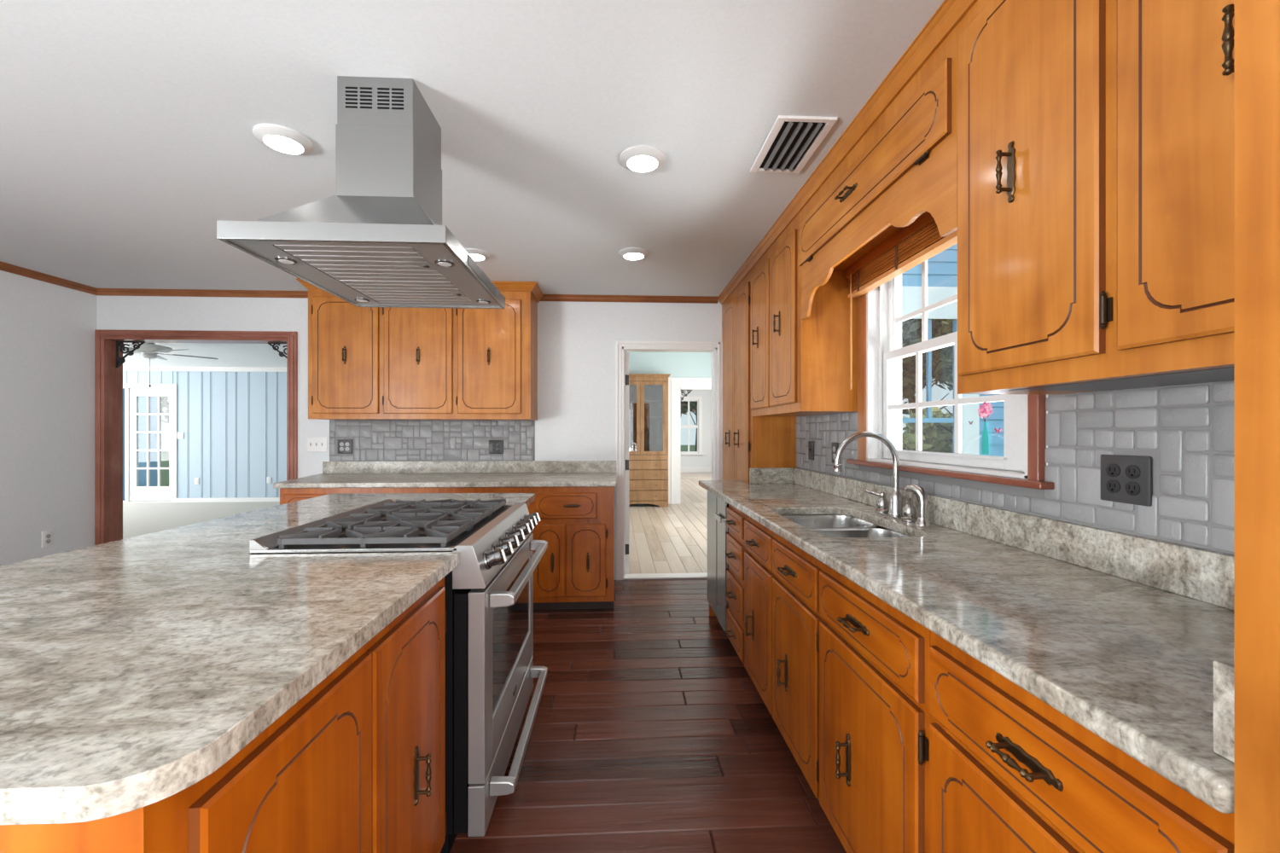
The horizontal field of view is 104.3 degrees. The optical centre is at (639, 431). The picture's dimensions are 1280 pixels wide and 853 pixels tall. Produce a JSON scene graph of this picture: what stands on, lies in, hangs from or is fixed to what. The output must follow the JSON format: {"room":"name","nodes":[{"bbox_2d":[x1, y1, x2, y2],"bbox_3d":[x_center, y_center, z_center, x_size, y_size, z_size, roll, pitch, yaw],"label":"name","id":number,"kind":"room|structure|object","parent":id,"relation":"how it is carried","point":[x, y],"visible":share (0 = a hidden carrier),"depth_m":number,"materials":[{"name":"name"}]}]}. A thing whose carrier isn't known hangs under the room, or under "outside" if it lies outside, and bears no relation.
{"room":"kitchen","nodes":[
{"label":"kitchen","id":0,"kind":"room"},
{"bbox_2d":[0,270,97,566],"bbox_3d":[-4.232,0.085,-1.567,0.130,2.500,11.550,0,0,-3],"label":"wall","id":1,"kind":"structure","parent":0,"point":[47,330],"depth_m":3.70,"materials":[{"name":"white paint"}]},
{"bbox_2d":[41,529,52,548],"bbox_3d":[-4.425,0.801,3.717,0.010,0.123,0.071,0,0,-3],"label":"wall outlet","id":2,"kind":"object","parent":1,"relation":"attached to","point":[47,536],"visible":1,"depth_m":3.71,"materials":[{"name":"white paint"}]},
{"bbox_2d":[0,261,97,295],"bbox_3d":[-4.147,-1.140,-1.563,0.040,0.050,11.290,0,0,-3],"label":"trim","id":3,"kind":"structure","parent":1,"relation":"attached to","point":[6,267],"depth_m":3.69,"materials":[{"name":"brown wood"}]},
{"bbox_2d":[122,371,286,498],"bbox_3d":[-6.163,0.055,9.162,9.600,2.440,0.126,0,0,-3],"label":"wall","id":4,"kind":"structure","parent":0,"point":[233,425],"depth_m":9.04,"materials":[{"name":"blue wood"}]},
{"bbox_2d":[122,384,177,502],"bbox_3d":[-9.151,0.207,9.007,1.565,2.135,0.140,0,0,-3],"label":"trim","id":5,"kind":"structure","parent":4,"relation":"attached to","point":[126,386],"depth_m":8.96,"materials":[{"name":"white paint"}]},
{"bbox_2d":[129,388,171,500],"bbox_3d":[-8.823,0.233,9.003,0.754,2.025,0.040,0,0,-3],"label":"door","id":6,"kind":"structure","parent":4,"relation":"in","point":[136,493],"depth_m":8.98,"materials":[{"name":"white paint"}]},
{"bbox_2d":[176,432,183,438],"bbox_3d":[-8.307,0.070,8.983,0.110,0.120,0.017,0,0,-3],"label":"light switch","id":7,"kind":"object","parent":4,"relation":"attached to","point":[179,435],"visible":1,"depth_m":8.98,"materials":[{"name":"white paint"}]},
{"bbox_2d":[194,477,198,484],"bbox_3d":[-8.020,0.895,9.001,0.075,0.120,0.010,0,0,-3],"label":"wall outlet","id":8,"kind":"object","parent":4,"relation":"attached to","point":[196,480],"visible":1,"depth_m":9.00,"materials":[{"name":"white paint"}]},
{"bbox_2d":[122,366,286,372],"bbox_3d":[-6.158,-1.127,9.072,9.600,0.075,0.054,0,0,-3],"label":"trim","id":9,"kind":"structure","parent":4,"relation":"attached to","point":[125,369],"depth_m":8.97,"materials":[{"name":"white paint"}]},
{"bbox_2d":[173,497,279,502],"bbox_3d":[-4.891,1.238,9.154,7.060,0.075,0.016,0,0,-3],"label":"baseboard","id":10,"kind":"structure","parent":4,"relation":"attached to","point":[222,499],"depth_m":9.02,"materials":[{"name":"white paint"}]},
{"bbox_2d":[267,477,271,483],"bbox_3d":[-6.761,0.885,9.064,0.075,0.120,0.010,0,0,-3],"label":"wall outlet","id":11,"kind":"object","parent":4,"relation":"attached to","point":[269,479],"visible":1,"depth_m":9.06,"materials":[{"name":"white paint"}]},
{"bbox_2d":[122,343,286,367],"bbox_3d":[-6.039,-1.215,6.668,9.600,0.100,5.080,0,0,-3],"label":"ceiling","id":12,"kind":"structure","parent":0,"point":[229,355],"depth_m":7.76,"materials":[{"name":"white paint"}]},
{"bbox_2d":[122,343,218,387],"bbox_3d":[-6.124,-0.857,6.163,1.280,0.614,1.256,0,0,-3],"label":"ceiling fan","id":13,"kind":"object","parent":12,"relation":"hanging from","point":[149,351],"visible":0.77,"depth_m":6.15,"materials":[{"name":"white paint"}]},
{"bbox_2d":[97,295,721,580],"bbox_3d":[-1.654,0.085,4.273,5.600,2.500,0.140,0,0,-3],"label":"wall","id":14,"kind":"structure","parent":0,"point":[576,421],"depth_m":4.24,"materials":[{"name":"white paint"}]},
{"bbox_2d":[116,341,145,367],"bbox_3d":[-4.267,-0.644,4.168,0.220,0.220,0.016,0,0,-3],"label":"bracket","id":15,"kind":"object","parent":14,"relation":"attached to","point":[122,360],"visible":1,"depth_m":4.16,"materials":[{"name":"black metal"}]},
{"bbox_2d":[99,329,290,343],"bbox_3d":[-3.655,-0.794,4.171,1.498,0.078,0.166,0,0,-3],"label":"trim","id":16,"kind":"structure","parent":14,"relation":"attached to","point":[147,336],"depth_m":4.10,"materials":[{"name":"brown wood"}]},
{"bbox_2d":[94,329,297,545],"bbox_3d":[-3.654,0.221,4.171,1.591,2.108,0.166,0,0,-3],"label":"trim","id":17,"kind":"structure","parent":14,"relation":"attached to","point":[108,379],"depth_m":4.13,"materials":[{"name":"brown wood"}]},
{"bbox_2d":[97,288,308,298],"bbox_3d":[-3.528,-1.140,4.100,1.840,0.050,0.040,0,0,-3],"label":"trim","id":18,"kind":"structure","parent":14,"relation":"attached to","point":[102,292],"depth_m":4.09,"materials":[{"name":"brown wood"}]},
{"bbox_2d":[267,343,286,358],"bbox_3d":[-3.047,-0.644,4.229,0.220,0.220,0.016,0,0,-3],"label":"bracket","id":19,"kind":"object","parent":14,"relation":"attached to","point":[281,353],"visible":0.44,"depth_m":4.22,"materials":[{"name":"black metal"}]},
{"bbox_2d":[306,437,326,452],"bbox_3d":[-2.701,0.108,4.152,0.167,0.122,0.017,0,0,-3],"label":"light switch","id":20,"kind":"object","parent":14,"relation":"attached to","point":[313,445],"visible":1,"depth_m":4.15,"materials":[{"name":"white paint"}]},
{"bbox_2d":[337,439,352,453],"bbox_3d":[-2.468,0.125,4.157,0.116,0.116,0.010,0,0,-3],"label":"wall outlet","id":21,"kind":"object","parent":14,"relation":"attached to","point":[345,446],"visible":1,"depth_m":4.16,"materials":[{"name":"grey plastic"}]},
{"bbox_2d":[296,278,543,420],"bbox_3d":[-1.714,-0.630,4.011,1.810,1.067,0.395,0,0,-3],"label":"upper cabinet","id":22,"kind":"object","parent":14,"relation":"attached to","point":[364,363],"visible":0.92,"depth_m":3.86,"materials":[{"name":"brown wood"}]},
{"bbox_2d":[329,420,534,460],"bbox_3d":[-1.750,0.077,4.203,1.701,0.343,0.009,0,0,-3],"label":"backsplash","id":23,"kind":"structure","parent":14,"relation":"attached to","point":[467,427],"depth_m":4.20,"materials":[{"name":"grey tile"}]},
{"bbox_2d":[322,460,616,473],"bbox_3d":[-1.424,0.300,4.214,2.442,0.098,0.019,0,0,-3],"label":"backsplash","id":24,"kind":"structure","parent":14,"relation":"attached to","point":[522,466],"depth_m":4.20,"materials":[{"name":"stone"}]},
{"bbox_2d":[488,440,503,453],"bbox_3d":[-1.221,0.130,4.219,0.118,0.116,0.010,0,0,-3],"label":"wall outlet","id":25,"kind":"object","parent":14,"relation":"attached to","point":[495,446],"visible":1,"depth_m":4.22,"materials":[{"name":"black plastic"}]},
{"bbox_2d":[625,352,628,573],"bbox_3d":[-0.134,0.278,4.815,0.040,1.965,0.808,0,0,-3],"label":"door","id":26,"kind":"structure","parent":14,"relation":"in","point":[626,353],"depth_m":4.42,"materials":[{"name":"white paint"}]},
{"bbox_2d":[539,294,718,303],"bbox_3d":[-0.096,-1.140,4.271,1.543,0.050,0.040,0,0,-3],"label":"trim","id":27,"kind":"structure","parent":14,"relation":"attached to","point":[565,298],"depth_m":4.27,"materials":[{"name":"brown wood"}]},
{"bbox_2d":[616,341,722,580],"bbox_3d":[0.264,0.247,4.362,0.950,2.055,0.154,0,0,-3],"label":"trim","id":28,"kind":"structure","parent":14,"relation":"attached to","point":[716,348],"depth_m":4.31,"materials":[{"name":"white paint"}]},
{"bbox_2d":[717,0,977,304],"bbox_3d":[0.789,-1.136,2.419,0.042,0.058,3.822,0,0,-3],"label":"trim","id":29,"kind":"structure","parent":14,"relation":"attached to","point":[950,13],"depth_m":1.77,"materials":[{"name":"brown wood"}]},
{"bbox_2d":[0,0,943,296],"bbox_3d":[-1.433,-1.225,-1.493,5.730,0.120,11.420,0,0,-3],"label":"ceiling","id":30,"kind":"structure","parent":0,"point":[126,135],"depth_m":1.83,"materials":[{"name":"paint"}]},
{"bbox_2d":[252,123,313,155],"bbox_3d":[-1.415,-1.152,1.977,0.196,0.026,0.196,0,0,-3],"label":"recessed light","id":31,"kind":"object","parent":30,"relation":"in","point":[283,139],"visible":1,"depth_m":1.95,"materials":[{"name":"white"}]},
{"bbox_2d":[263,135,303,153],"bbox_3d":[-1.415,-1.142,1.977,0.131,0.004,0.131,0,0,-3],"label":"diffuser","id":32,"kind":"object","parent":31,"relation":"attached to","point":[287,144],"depth_m":1.97,"materials":[{"name":"white plastic"}]},
{"bbox_2d":[216,75,505,308],"bbox_3d":[-0.877,-0.849,1.769,0.624,0.632,0.760,0,0,-3],"label":"range hood","id":33,"kind":"object","parent":30,"relation":"hanging from","point":[381,241],"visible":1,"depth_m":1.63,"materials":[{"name":"silver metal"}]},
{"bbox_2d":[274,257,297,264],"bbox_3d":[-1.114,-0.536,1.567,0.059,0.005,0.059,0,0,35],"label":"light","id":34,"kind":"object","parent":33,"relation":"on","point":[278,260],"depth_m":1.56,"materials":[{"name":"silver metal"}]},
{"bbox_2d":[353,297,370,302],"bbox_3d":[-1.138,-0.536,2.036,0.059,0.005,0.059,0,0,-40],"label":"light","id":35,"kind":"object","parent":33,"relation":"on","point":[355,299],"depth_m":2.03,"materials":[{"name":"silver metal"}]},
{"bbox_2d":[434,260,454,267],"bbox_3d":[-0.625,-0.536,1.591,0.059,0.005,0.059,0,0,-40],"label":"light","id":36,"kind":"object","parent":33,"relation":"on","point":[437,263],"depth_m":1.58,"materials":[{"name":"silver metal"}]},
{"bbox_2d":[476,299,490,304],"bbox_3d":[-0.648,-0.536,2.060,0.059,0.005,0.059,0,0,-40],"label":"light","id":37,"kind":"object","parent":33,"relation":"on","point":[478,301],"depth_m":2.05,"materials":[{"name":"silver metal"}]},
{"bbox_2d":[465,248,489,261],"bbox_3d":[-1.083,-1.152,3.250,0.196,0.026,0.196,0,0,-3],"label":"recessed light","id":38,"kind":"object","parent":30,"relation":"in","point":[477,254],"visible":0.65,"depth_m":3.21,"materials":[{"name":"white"}]},
{"bbox_2d":[469,254,484,260],"bbox_3d":[-1.083,-1.142,3.250,0.131,0.004,0.131,0,0,-3],"label":"diffuser","id":39,"kind":"object","parent":38,"relation":"attached to","point":[476,257],"depth_m":3.25,"materials":[{"name":"white plastic"}]},
{"bbox_2d":[618,247,648,260],"bbox_3d":[-0.041,-1.152,3.237,0.196,0.026,0.196,0,0,-3],"label":"recessed light","id":40,"kind":"object","parent":30,"relation":"in","point":[631,253],"visible":1,"depth_m":3.19,"materials":[{"name":"white"}]},
{"bbox_2d":[623,253,643,260],"bbox_3d":[-0.041,-1.142,3.237,0.131,0.004,0.131,0,0,-3],"label":"diffuser","id":41,"kind":"object","parent":40,"relation":"attached to","point":[627,256],"depth_m":3.23,"materials":[{"name":"white plastic"}]},
{"bbox_2d":[619,145,665,172],"bbox_3d":[0.011,-1.152,2.118,0.196,0.026,0.196,0,0,-3],"label":"recessed light","id":42,"kind":"object","parent":30,"relation":"in","point":[637,158],"visible":1,"depth_m":2.08,"materials":[{"name":"white"}]},
{"bbox_2d":[627,156,657,171],"bbox_3d":[0.011,-1.142,2.118,0.131,0.004,0.131,0,0,-3],"label":"diffuser","id":43,"kind":"object","parent":42,"relation":"attached to","point":[634,163],"depth_m":2.11,"materials":[{"name":"white plastic"}]},
{"bbox_2d":[750,115,837,173],"bbox_3d":[0.610,-1.156,2.025,0.224,0.016,0.385,0,0,-3],"label":"ceiling vent","id":44,"kind":"object","parent":30,"relation":"in","point":[791,142],"visible":1,"depth_m":1.99,"materials":[{"name":"white metal"}]},
{"bbox_2d":[122,472,846,852],"bbox_3d":[-3.457,1.305,4.078,14.500,0.060,22.750,0,0,-3],"label":"floor","id":45,"kind":"structure","parent":0,"point":[650,733],"depth_m":2.11,"materials":[{"name":"brown wood"}]},
{"bbox_2d":[0,577,446,852],"bbox_3d":[-1.041,0.831,0.961,1.106,0.888,0.926,0,0,-3],"label":"base cabinet","id":46,"kind":"object","parent":45,"relation":"on","point":[357,765],"visible":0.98,"depth_m":0.85,"materials":[{"name":"orange wood"}]},
{"bbox_2d":[0,493,535,826],"bbox_3d":[-1.110,0.368,1.655,1.148,0.036,2.384,0,0,-3],"label":"countertop","id":47,"kind":"structure","parent":46,"relation":"on","point":[132,670],"depth_m":0.83,"materials":[{"name":"stone"}]},
{"bbox_2d":[279,488,359,505],"bbox_3d":[-2.225,0.831,3.778,0.532,0.888,0.809,0,0,-3],"label":"base cabinet","id":48,"kind":"object","parent":45,"relation":"on","point":[287,495],"visible":0.02,"depth_m":3.42,"materials":[{"name":"orange wood"}]},
{"bbox_2d":[249,498,547,852],"bbox_3d":[-0.770,0.790,1.874,0.739,0.969,0.868,0,0,-3],"label":"gas range","id":49,"kind":"object","parent":45,"relation":"on","point":[491,672],"visible":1,"depth_m":1.53,"materials":[{"name":"silver metal"}]},
{"bbox_2d":[250,504,513,553],"bbox_3d":[-0.847,0.344,1.870,0.585,0.010,0.868,0,0,-3],"label":"cooktop","id":50,"kind":"object","parent":49,"relation":"in","point":[456,543],"depth_m":1.48,"materials":[{"name":"silver metal"}]},
{"bbox_2d":[359,487,438,493],"bbox_3d":[-1.692,0.831,3.804,0.534,0.888,0.809,0,0,-3],"label":"base cabinet","id":51,"kind":"object","parent":45,"relation":"on","point":[433,490],"visible":0.02,"depth_m":3.46,"materials":[{"name":"orange wood"}]},
{"bbox_2d":[438,487,520,493],"bbox_3d":[-1.140,0.831,3.832,0.569,0.888,0.809,0,0,-3],"label":"base cabinet","id":52,"kind":"object","parent":45,"relation":"on","point":[441,490],"visible":0.02,"depth_m":3.48,"materials":[{"name":"orange wood"}]},
{"bbox_2d":[520,486,614,610],"bbox_3d":[-0.529,0.831,3.862,0.654,0.888,0.809,0,0,-3],"label":"base cabinet","id":53,"kind":"object","parent":45,"relation":"on","point":[576,569],"visible":0.86,"depth_m":3.50,"materials":[{"name":"orange wood"}]},
{"bbox_2d":[273,460,616,488],"bbox_3d":[-1.417,0.319,3.829,2.467,0.135,0.789,0,0,-3],"label":"countertop","id":54,"kind":"structure","parent":53,"relation":"on","point":[522,474],"depth_m":4.04,"materials":[{"name":"stone"}]},
{"bbox_2d":[628,373,670,506],"bbox_3d":[0.013,0.152,8.554,1.005,2.245,0.395,0,0,-3],"label":"china hutch","id":55,"kind":"object","parent":45,"relation":"on","point":[648,392],"visible":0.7,"depth_m":8.42,"materials":[{"name":"brown wood"}]},
{"bbox_2d":[628,399,663,401],"bbox_3d":[0.011,-0.534,8.593,0.853,0.018,0.284,0,0,-3],"label":"shelf","id":56,"kind":"object","parent":55,"relation":"attached to","point":[630,400],"depth_m":8.62,"materials":[{"name":"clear glass"}]},
{"bbox_2d":[628,416,663,418],"bbox_3d":[0.011,-0.254,8.593,0.853,0.018,0.284,0,0,-3],"label":"shelf","id":57,"kind":"object","parent":55,"relation":"attached to","point":[629,416],"depth_m":8.56,"materials":[{"name":"clear glass"}]},
{"bbox_2d":[628,433,663,435],"bbox_3d":[0.011,0.046,8.593,0.853,0.018,0.284,0,0,-3],"label":"shelf","id":58,"kind":"object","parent":55,"relation":"attached to","point":[629,433],"depth_m":8.55,"materials":[{"name":"clear glass"}]},
{"bbox_2d":[709,605,715,616],"bbox_3d":[0.602,0.831,3.449,0.250,0.888,0.021,0,0,-3],"label":"end panel","id":59,"kind":"object","parent":45,"relation":"on","point":[711,612],"visible":0.14,"depth_m":3.43,"materials":[{"name":"orange wood"}]},
{"bbox_2d":[707,490,728,634],"bbox_3d":[0.598,0.832,3.141,0.290,0.886,0.585,0,0,-3],"label":"dishwasher","id":60,"kind":"object","parent":45,"relation":"on","point":[718,567],"visible":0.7,"depth_m":3.08,"materials":[{"name":"silver metal"}]},
{"bbox_2d":[725,504,746,664],"bbox_3d":[0.778,0.831,2.665,0.634,0.888,0.376,0,0,-3],"label":"base cabinet","id":61,"kind":"object","parent":45,"relation":"on","point":[736,549],"visible":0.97,"depth_m":2.62,"materials":[{"name":"orange wood"}]},
{"bbox_2d":[721,268,796,483],"bbox_3d":[0.860,0.056,3.854,0.355,2.439,0.963,0,0,-3],"label":"pantry cabinet","id":62,"kind":"object","parent":45,"relation":"on","point":[749,441],"visible":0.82,"depth_m":3.56,"materials":[{"name":"brown wood"}]},
{"bbox_2d":[743,514,888,800],"bbox_3d":[0.810,0.831,2.021,0.634,0.888,0.914,0,0,-3],"label":"base cabinet","id":63,"kind":"object","parent":45,"relation":"on","point":[782,617],"visible":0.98,"depth_m":1.82,"materials":[{"name":"orange wood"}]},
{"bbox_2d":[698,467,1234,814],"bbox_3d":[0.811,0.316,2.056,0.633,0.141,3.095,0,0,-3],"label":"countertop","id":64,"kind":"structure","parent":63,"relation":"on","point":[1130,638],"depth_m":1.00,"materials":[{"name":"stone"}]},
{"bbox_2d":[781,514,909,537],"bbox_3d":[0.790,0.484,1.976,0.410,0.194,0.667,0,0,-3],"label":"sink","id":65,"kind":"object","parent":64,"relation":"in","point":[829,525],"visible":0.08,"depth_m":2.17,"materials":[{"name":"silver metal"}]},
{"bbox_2d":[832,431,917,522],"bbox_3d":[0.990,0.174,2.060,0.300,0.351,0.263,0,0,38],"label":"faucet","id":66,"kind":"object","parent":64,"relation":"on","point":[897,510],"visible":0.98,"depth_m":2.03,"materials":[{"name":"silver metal"}]},
{"bbox_2d":[904,483,930,526],"bbox_3d":[1.052,0.274,1.881,0.053,0.151,0.093,0,0,-21],"label":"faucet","id":67,"kind":"object","parent":64,"relation":"on","point":[922,519],"visible":1,"depth_m":1.85,"materials":[{"name":"silver metal"}]},
{"bbox_2d":[819,563,930,852],"bbox_3d":[0.846,0.831,1.304,0.634,0.888,0.530,0,0,-3],"label":"base cabinet","id":68,"kind":"object","parent":45,"relation":"on","point":[875,715],"visible":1,"depth_m":1.23,"materials":[{"name":"orange wood"}]},
{"bbox_2d":[929,631,1234,852],"bbox_3d":[0.872,0.831,0.773,0.634,0.888,0.529,0,0,-3],"label":"base cabinet","id":69,"kind":"object","parent":45,"relation":"on","point":[1009,772],"visible":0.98,"depth_m":0.76,"materials":[{"name":"orange wood"}]},
{"bbox_2d":[1234,0,1279,852],"bbox_3d":[0.902,0.056,0.026,0.616,2.439,0.962,0,0,-3],"label":"tall cabinet","id":70,"kind":"object","parent":45,"relation":"on","point":[1257,22],"visible":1,"depth_m":0.47,"materials":[{"name":"brown wood"}]},
{"bbox_2d":[625,351,711,504],"bbox_3d":[0.436,-0.100,8.848,3.250,2.750,0.130,0,0,-3],"label":"wall","id":71,"kind":"structure","parent":0,"point":[676,364],"depth_m":8.79,"materials":[{"name":"teal paint"}]},
{"bbox_2d":[680,389,692,401],"bbox_3d":[0.822,-0.634,8.862,0.220,0.220,0.016,0,0,-3],"label":"bracket","id":72,"kind":"object","parent":71,"relation":"attached to","point":[683,392],"visible":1,"depth_m":8.85,"materials":[{"name":"black metal"}]},
{"bbox_2d":[668,377,711,504],"bbox_3d":[1.210,0.160,8.880,1.440,2.230,0.182,0,0,-3],"label":"trim","id":73,"kind":"structure","parent":71,"relation":"attached to","point":[675,385],"depth_m":8.77,"materials":[{"name":"white paint"}]},
{"bbox_2d":[680,389,711,467],"bbox_3d":[1.374,-0.100,15.648,3.700,2.750,0.120,0,0,-3],"label":"wall","id":74,"kind":"structure","parent":0,"point":[686,461],"depth_m":15.62,"materials":[{"name":"white paint"}]},
{"bbox_2d":[680,396,703,454],"bbox_3d":[1.537,-0.190,15.591,0.900,1.830,0.150,0,0,-3],"label":"window","id":75,"kind":"structure","parent":74,"relation":"in","point":[699,427],"depth_m":15.59,"materials":[{"name":"white paint"}]},
{"bbox_2d":[680,467,711,472],"bbox_3d":[1.378,1.195,15.573,3.700,0.160,0.030,0,0,-3],"label":"baseboard","id":76,"kind":"structure","parent":74,"relation":"attached to","point":[682,469],"depth_m":15.58,"materials":[{"name":"white paint"}]},
{"bbox_2d":[981,421,989,454],"bbox_3d":[1.200,0.021,1.729,0.001,0.115,0.033,0,0,-3],"label":"bottle","id":77,"kind":"object","parent":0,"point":[985,445],"depth_m":1.73,"materials":[{"name":"teal glass"}]},
{"bbox_2d":[795,380,1234,555],"bbox_3d":[1.359,0.085,-1.354,0.140,2.500,11.420,0,0,-3],"label":"tile backsplash","id":78,"kind":"structure","parent":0,"point":[1187,432],"depth_m":1.20,"materials":[{"name":"grey tile"}]},
{"bbox_2d":[750,210,857,416],"bbox_3d":[0.901,-0.633,2.937,0.345,1.062,0.888,0,0,-3],"label":"upper cabinet","id":79,"kind":"object","parent":78,"relation":"attached to","point":[800,368],"visible":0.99,"depth_m":2.54,"materials":[{"name":"brown wood"}]},
{"bbox_2d":[808,441,814,459],"bbox_3d":[1.058,0.118,3.095,0.017,0.114,0.078,0,0,-3],"label":"light switch","id":80,"kind":"object","parent":78,"relation":"attached to","point":[811,445],"visible":1,"depth_m":3.09,"materials":[{"name":"black plastic"}]},
{"bbox_2d":[832,442,837,463],"bbox_3d":[1.079,0.118,2.760,0.010,0.114,0.075,0,0,-3],"label":"wall outlet","id":81,"kind":"object","parent":78,"relation":"attached to","point":[834,445],"visible":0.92,"depth_m":2.75,"materials":[{"name":"grey plastic"}]},
{"bbox_2d":[798,24,957,319],"bbox_3d":[0.951,-0.861,1.926,0.345,0.606,1.136,0,0,-3],"label":"upper cabinet","id":82,"kind":"object","parent":78,"relation":"attached to","point":[904,168],"visible":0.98,"depth_m":1.66,"materials":[{"name":"brown wood"}]},
{"bbox_2d":[846,260,1054,489],"bbox_3d":[1.184,-0.366,1.969,0.200,1.057,1.165,0,0,-3],"label":"window","id":83,"kind":"structure","parent":78,"relation":"in","point":[881,352],"depth_m":2.12,"materials":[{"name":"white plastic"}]},
{"bbox_2d":[845,211,957,389],"bbox_3d":[1.076,-0.507,1.945,0.066,0.604,1.046,0,0,-3],"label":"blind","id":84,"kind":"object","parent":83,"relation":"attached to","point":[916,242],"visible":0.6,"depth_m":2.04,"materials":[{"name":"brown wood"}]},
{"bbox_2d":[977,401,992,454],"bbox_3d":[1.199,-0.014,1.730,0.001,0.185,0.068,0,0,-3],"label":"decal","id":85,"kind":"object","parent":83,"relation":"attached to","point":[985,410],"visible":1,"depth_m":1.73,"materials":[{"name":"multicoloured plastic"}]},
{"bbox_2d":[957,0,1234,394],"bbox_3d":[1.000,-0.632,0.938,0.345,1.063,0.842,0,0,-3],"label":"upper cabinet","id":86,"kind":"object","parent":78,"relation":"attached to","point":[1096,138],"visible":0.91,"depth_m":0.96,"materials":[{"name":"brown wood"}]},
{"bbox_2d":[1100,454,1151,506],"bbox_3d":[1.157,0.114,1.190,0.010,0.114,0.116,0,0,-3],"label":"wall outlet","id":87,"kind":"object","parent":78,"relation":"attached to","point":[1124,479],"visible":1,"depth_m":1.18,"materials":[{"name":"black plastic"}]},
{"bbox_2d":[1105,463,1120,477],"bbox_3d":[1.153,0.095,1.213,0.003,0.033,0.033,0,0,-3],"label":"receptacle","id":88,"kind":"object","parent":87,"relation":"attached to","point":[1112,469],"depth_m":1.21,"materials":[{"name":"black plastic"}]},
{"bbox_2d":[1105,479,1120,493],"bbox_3d":[1.153,0.134,1.213,0.003,0.033,0.033,0,0,-3],"label":"receptacle","id":89,"kind":"object","parent":87,"relation":"attached to","point":[1112,485],"depth_m":1.21,"materials":[{"name":"black plastic"}]},
{"bbox_2d":[1124,465,1140,478],"bbox_3d":[1.155,0.095,1.167,0.003,0.033,0.033,0,0,-3],"label":"receptacle","id":90,"kind":"object","parent":87,"relation":"attached to","point":[1131,471],"depth_m":1.17,"materials":[{"name":"black plastic"}]},
{"bbox_2d":[1124,481,1140,495],"bbox_3d":[1.155,0.134,1.167,0.003,0.033,0.033,0,0,-3],"label":"receptacle","id":91,"kind":"object","parent":87,"relation":"attached to","point":[1131,488],"depth_m":1.17,"materials":[{"name":"black plastic"}]},
{"label":"outside","id":92,"kind":"structure","parent":0,"visible":0},
{"bbox_2d":[122,445,953,500],"bbox_3d":[-0.745,1.750,14.982,80.000,0.250,90.000,0,0,-3],"label":"ground","id":93,"kind":"structure","parent":92,"point":[165,455],"depth_m":25.95,"materials":[{"name":"green plant"}]},
{"bbox_2d":[122,389,157,500],"bbox_3d":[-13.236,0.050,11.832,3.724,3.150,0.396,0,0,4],"label":"door","id":94,"kind":"structure","parent":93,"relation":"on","point":[142,400],"depth_m":11.58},
{"bbox_2d":[157,396,168,424],"bbox_3d":[-13.030,-0.799,14.838,3.174,4.860,3.360,0,0,38],"label":"tree","id":95,"kind":"object","parent":93,"relation":"on","point":[165,404],"visible":0.02,"depth_m":14.18,"materials":[{"name":"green plant"}]},
{"bbox_2d":[680,401,697,451],"bbox_3d":[2.558,-1.329,21.320,4.829,5.915,5.164,0,0,-29],"label":"tree","id":96,"kind":"object","parent":93,"relation":"on","point":[683,404],"visible":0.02,"depth_m":20.05,"materials":[{"name":"green plant"}]},
{"bbox_2d":[901,406,953,453],"bbox_3d":[5.361,0.368,8.042,1.924,2.529,2.140,0,0,-39],"label":"tree","id":97,"kind":"object","parent":93,"relation":"on","point":[936,437],"visible":0.08,"depth_m":8.07,"materials":[{"name":"green plant"}]},
{"bbox_2d":[901,319,956,418],"bbox_3d":[5.807,-1.018,10.742,3.137,5.298,2.676,0,0,-44],"label":"tree","id":98,"kind":"object","parent":93,"relation":"on","point":[942,358],"visible":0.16,"depth_m":9.77,"materials":[{"name":"green plant"}]},
{"bbox_2d":[925,366,953,391],"bbox_3d":[8.881,-1.354,13.323,3.596,5.968,3.738,0,0,31],"label":"tree","id":99,"kind":"object","parent":93,"relation":"on","point":[951,386],"visible":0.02,"depth_m":13.34,"materials":[{"name":"green plant"}]},
{"bbox_2d":[901,243,1004,456],"bbox_3d":[4.082,-0.250,5.490,3.700,3.750,0.440,0,0,-3],"label":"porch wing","id":100,"kind":"object","parent":93,"relation":"on","point":[942,268],"visible":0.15,"depth_m":5.25,"materials":[{"name":"blue"}]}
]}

